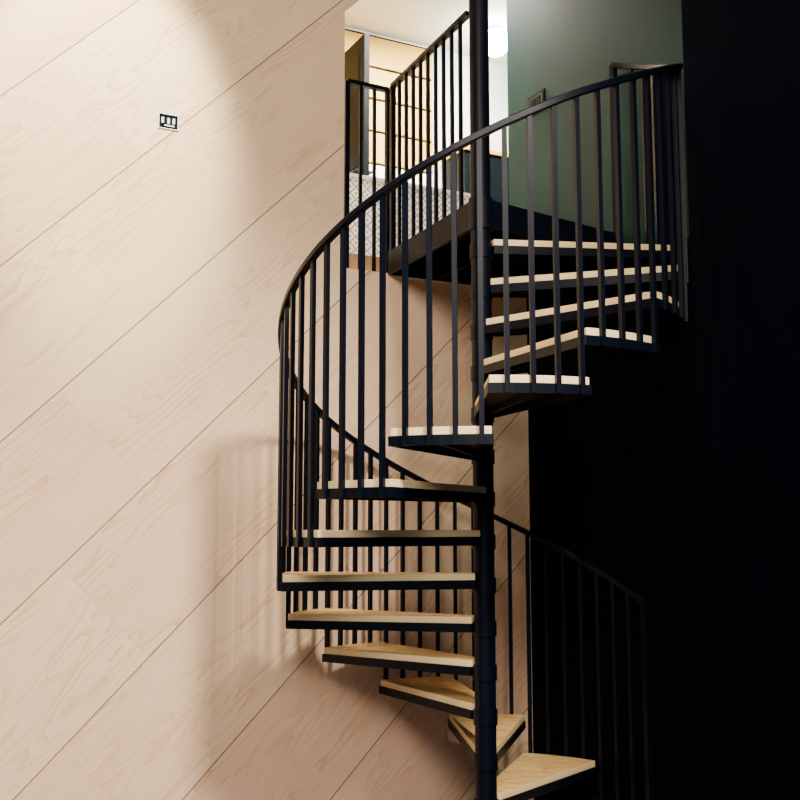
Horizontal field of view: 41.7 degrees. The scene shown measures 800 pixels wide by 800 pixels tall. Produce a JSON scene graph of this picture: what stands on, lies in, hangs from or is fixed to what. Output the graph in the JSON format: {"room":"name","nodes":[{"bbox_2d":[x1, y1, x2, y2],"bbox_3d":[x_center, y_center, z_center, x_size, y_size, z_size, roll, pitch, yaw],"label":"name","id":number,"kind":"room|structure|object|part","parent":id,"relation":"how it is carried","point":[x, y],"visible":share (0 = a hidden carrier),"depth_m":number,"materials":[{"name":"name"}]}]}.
{"room":"stairwell","nodes":[
{"label":"stairwell","id":0,"kind":"room"},
{"bbox_2d":[0,0,533,799],"bbox_3d":[-2.330,-0.740,4.647,6.876,5.650,0.120,4,-8,-27],"label":"wall","id":1,"kind":"structure","parent":0,"point":[147,651],"depth_m":5.17,"materials":[{"name":"brown wood"}]},
{"bbox_2d":[158,108,178,130],"bbox_3d":[-1.161,-1.409,5.270,0.102,0.102,0.011,4,-8,-27],"label":"light switch","id":2,"kind":"object","parent":1,"relation":"attached to","point":[167,119],"visible":1,"depth_m":5.27,"materials":[{"name":"white plastic"}]},
{"bbox_2d":[349,253,378,271],"bbox_3d":[0.004,-0.547,7.218,6.600,0.180,2.280,4,-8,-27],"label":"floor","id":3,"kind":"structure","parent":0,"point":[353,258],"depth_m":5.84,"materials":[{"name":"brown wood"}]},
{"bbox_2d":[349,173,469,256],"bbox_3d":[-0.243,-1.058,6.344,1.600,0.620,0.260,4,-8,-27],"label":"screen","id":4,"kind":"object","parent":3,"relation":"on","point":[366,180],"visible":0.09,"depth_m":6.39,"materials":[{"name":"white plastic"}]},
{"bbox_3d":[-0.243,-1.058,6.344,1.600,0.620,0.260,4,-8,-27],"label":"frame","id":5,"kind":"part","parent":4,"relation":"part of","materials":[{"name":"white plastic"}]},
{"bbox_2d":[441,146,508,204],"bbox_3d":[0.822,-1.216,8.444,0.920,1.450,0.370,4,-8,-27],"label":"cabinet","id":6,"kind":"object","parent":3,"relation":"on","point":[495,156],"visible":0.15,"depth_m":8.26,"materials":[{"name":"black paint"}]},
{"bbox_2d":[345,0,506,65],"bbox_3d":[0.004,-3.068,7.531,6.600,0.100,2.280,4,-8,-27],"label":"ceiling","id":7,"kind":"structure","parent":0,"point":[421,22],"depth_m":8.11,"materials":[{"name":"white paint"}]},
{"bbox_2d":[489,25,506,56],"bbox_3d":[0.750,-2.812,8.248,0.220,0.229,0.220,0,-7,0],"label":"globe ceiling light","id":8,"kind":"object","parent":7,"relation":"attached to","point":[497,35],"visible":0.68,"depth_m":8.17,"materials":[{"name":"white glass"}]},
{"bbox_2d":[345,27,507,187],"bbox_3d":[-0.413,-1.729,8.168,6.600,2.400,0.122,4,-8,-27],"label":"wall","id":9,"kind":"structure","parent":0,"point":[498,92],"depth_m":8.70,"materials":[{"name":"white paint"}]},
{"bbox_2d":[345,29,432,186],"bbox_3d":[-0.813,-1.755,7.876,2.420,2.380,0.031,4,-8,-27],"label":"cladding","id":10,"kind":"object","parent":9,"relation":"attached to","point":[389,58],"visible":0.12,"depth_m":8.35,"materials":[{"name":"brown wood"}]},
{"bbox_2d":[345,34,369,175],"bbox_3d":[-0.379,-1.595,7.669,0.052,2.000,0.620,4,-8,-27],"label":"leaf","id":11,"kind":"object","parent":10,"relation":"attached to","point":[357,57],"visible":0.24,"depth_m":7.53,"materials":[{"name":"brown paint"}]},
{"bbox_2d":[506,0,799,799],"bbox_3d":[2.510,-0.945,2.988,0.151,5.650,7.670,4,-8,-27],"label":"wall","id":12,"kind":"structure","parent":0,"point":[677,478],"depth_m":4.92,"materials":[{"name":"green paint"}]},
{"bbox_2d":[528,88,544,115],"bbox_3d":[0.802,-1.752,6.196,0.014,0.120,0.170,4,-8,-27],"label":"light switch","id":13,"kind":"object","parent":12,"relation":"attached to","point":[539,97],"visible":0.62,"depth_m":6.18,"materials":[{"name":"black paint"}]},
{"bbox_3d":[-0.524,1.710,1.031,7.026,0.100,7.620,4,-8,-27],"label":"floor","id":14,"kind":"structure","parent":0,"visible":0},
{"bbox_2d":[276,0,688,799],"bbox_3d":[0.350,-0.705,4.918,1.858,5.648,1.976,3,-8,-24],"label":"spiral staircase","id":15,"kind":"structure","parent":14,"relation":"on","point":[505,251],"depth_m":4.63,"materials":[{"name":"black metal"}]},
{"bbox_2d":[281,577,495,592],"bbox_3d":[-0.051,0.819,4.639,0.959,0.065,0.401,0,-7,0],"label":"tray","id":16,"kind":"object","parent":15,"relation":"on","point":[288,584],"depth_m":4.54,"materials":[{"name":"black paint"}]},
{"bbox_2d":[285,535,495,548],"bbox_3d":[0.010,0.602,4.435,0.959,0.065,0.396,2,-7,-17],"label":"tray","id":17,"kind":"object","parent":15,"relation":"on","point":[476,541],"depth_m":4.34,"materials":[{"name":"black paint"}]},
{"bbox_2d":[286,620,496,636],"bbox_3d":[-0.065,1.024,4.749,0.959,0.065,0.396,-4,-8,31],"label":"tray","id":18,"kind":"object","parent":15,"relation":"on","point":[480,628],"depth_m":4.68,"materials":[{"name":"black paint"}]},
{"bbox_2d":[315,487,494,506],"bbox_3d":[0.038,0.409,4.424,0.396,0.065,0.959,-4,-8,29],"label":"tray","id":19,"kind":"object","parent":15,"relation":"on","point":[478,496],"depth_m":4.20,"materials":[{"name":"black paint"}]},
{"bbox_2d":[322,654,496,681],"bbox_3d":[0.121,1.246,4.997,0.959,0.065,0.396,-5,-9,37],"label":"tray","id":20,"kind":"object","parent":15,"relation":"on","point":[456,664],"depth_m":4.77,"materials":[{"name":"black paint"}]},
{"bbox_2d":[379,686,497,726],"bbox_3d":[0.296,1.444,5.045,0.396,0.065,0.959,4,-8,-29],"label":"tray","id":21,"kind":"object","parent":15,"relation":"on","point":[456,700],"depth_m":4.87,"materials":[{"name":"black paint"}]},
{"bbox_2d":[388,434,494,464],"bbox_3d":[0.191,0.207,4.336,0.396,0.065,0.959,-1,-7,5],"label":"tray","id":22,"kind":"object","parent":15,"relation":"on","point":[477,448],"depth_m":3.95,"materials":[{"name":"black paint"}]},
{"bbox_3d":[0.375,-0.446,4.832,1.858,2.805,1.858,0,-7,0],"label":"handrail","id":23,"kind":"part","parent":15,"relation":"part of","materials":[{"name":"black metal"}]},
{"bbox_2d":[448,719,525,771],"bbox_3d":[0.451,1.630,5.004,0.400,0.065,0.959,0,-7,0],"label":"tray","id":24,"kind":"object","parent":15,"relation":"on","point":[508,731],"depth_m":4.92,"materials":[{"name":"black paint"}]},
{"bbox_2d":[471,382,591,422],"bbox_3d":[0.520,0.017,4.344,0.397,0.065,0.959,0,-7,0],"label":"tray","id":25,"kind":"object","parent":15,"relation":"on","point":[499,399],"depth_m":4.13,"materials":[{"name":"black paint"}]},
{"bbox_2d":[474,767,596,799],"bbox_3d":[0.528,1.818,4.978,0.396,0.065,0.959,-6,-9,38],"label":"tray","id":26,"kind":"object","parent":15,"relation":"on","point":[514,783],"depth_m":4.89,"materials":[{"name":"black paint"}]},
{"bbox_2d":[471,335,659,381],"bbox_3d":[0.683,-0.160,4.465,0.396,0.065,0.959,3,-8,-24],"label":"tray","id":27,"kind":"object","parent":15,"relation":"on","point":[596,348],"depth_m":4.27,"materials":[{"name":"black paint"}]},
{"bbox_2d":[469,242,669,271],"bbox_3d":[0.780,-0.661,5.057,0.959,0.065,0.396,1,-7,-7],"label":"tray","id":28,"kind":"object","parent":15,"relation":"on","point":[518,251],"depth_m":4.90,"materials":[{"name":"black paint"}]},
{"bbox_2d":[470,271,677,299],"bbox_3d":[0.801,-0.511,4.722,0.959,0.065,0.398,0,-7,0],"label":"tray","id":29,"kind":"object","parent":15,"relation":"on","point":[518,286],"depth_m":4.75,"materials":[{"name":"black paint"}]},
{"bbox_2d":[470,298,685,340],"bbox_3d":[0.791,-0.329,4.643,0.959,0.065,0.396,-6,-9,41],"label":"tray","id":30,"kind":"object","parent":15,"relation":"on","point":[670,311],"depth_m":4.53,"materials":[{"name":"black paint"}]}
]}

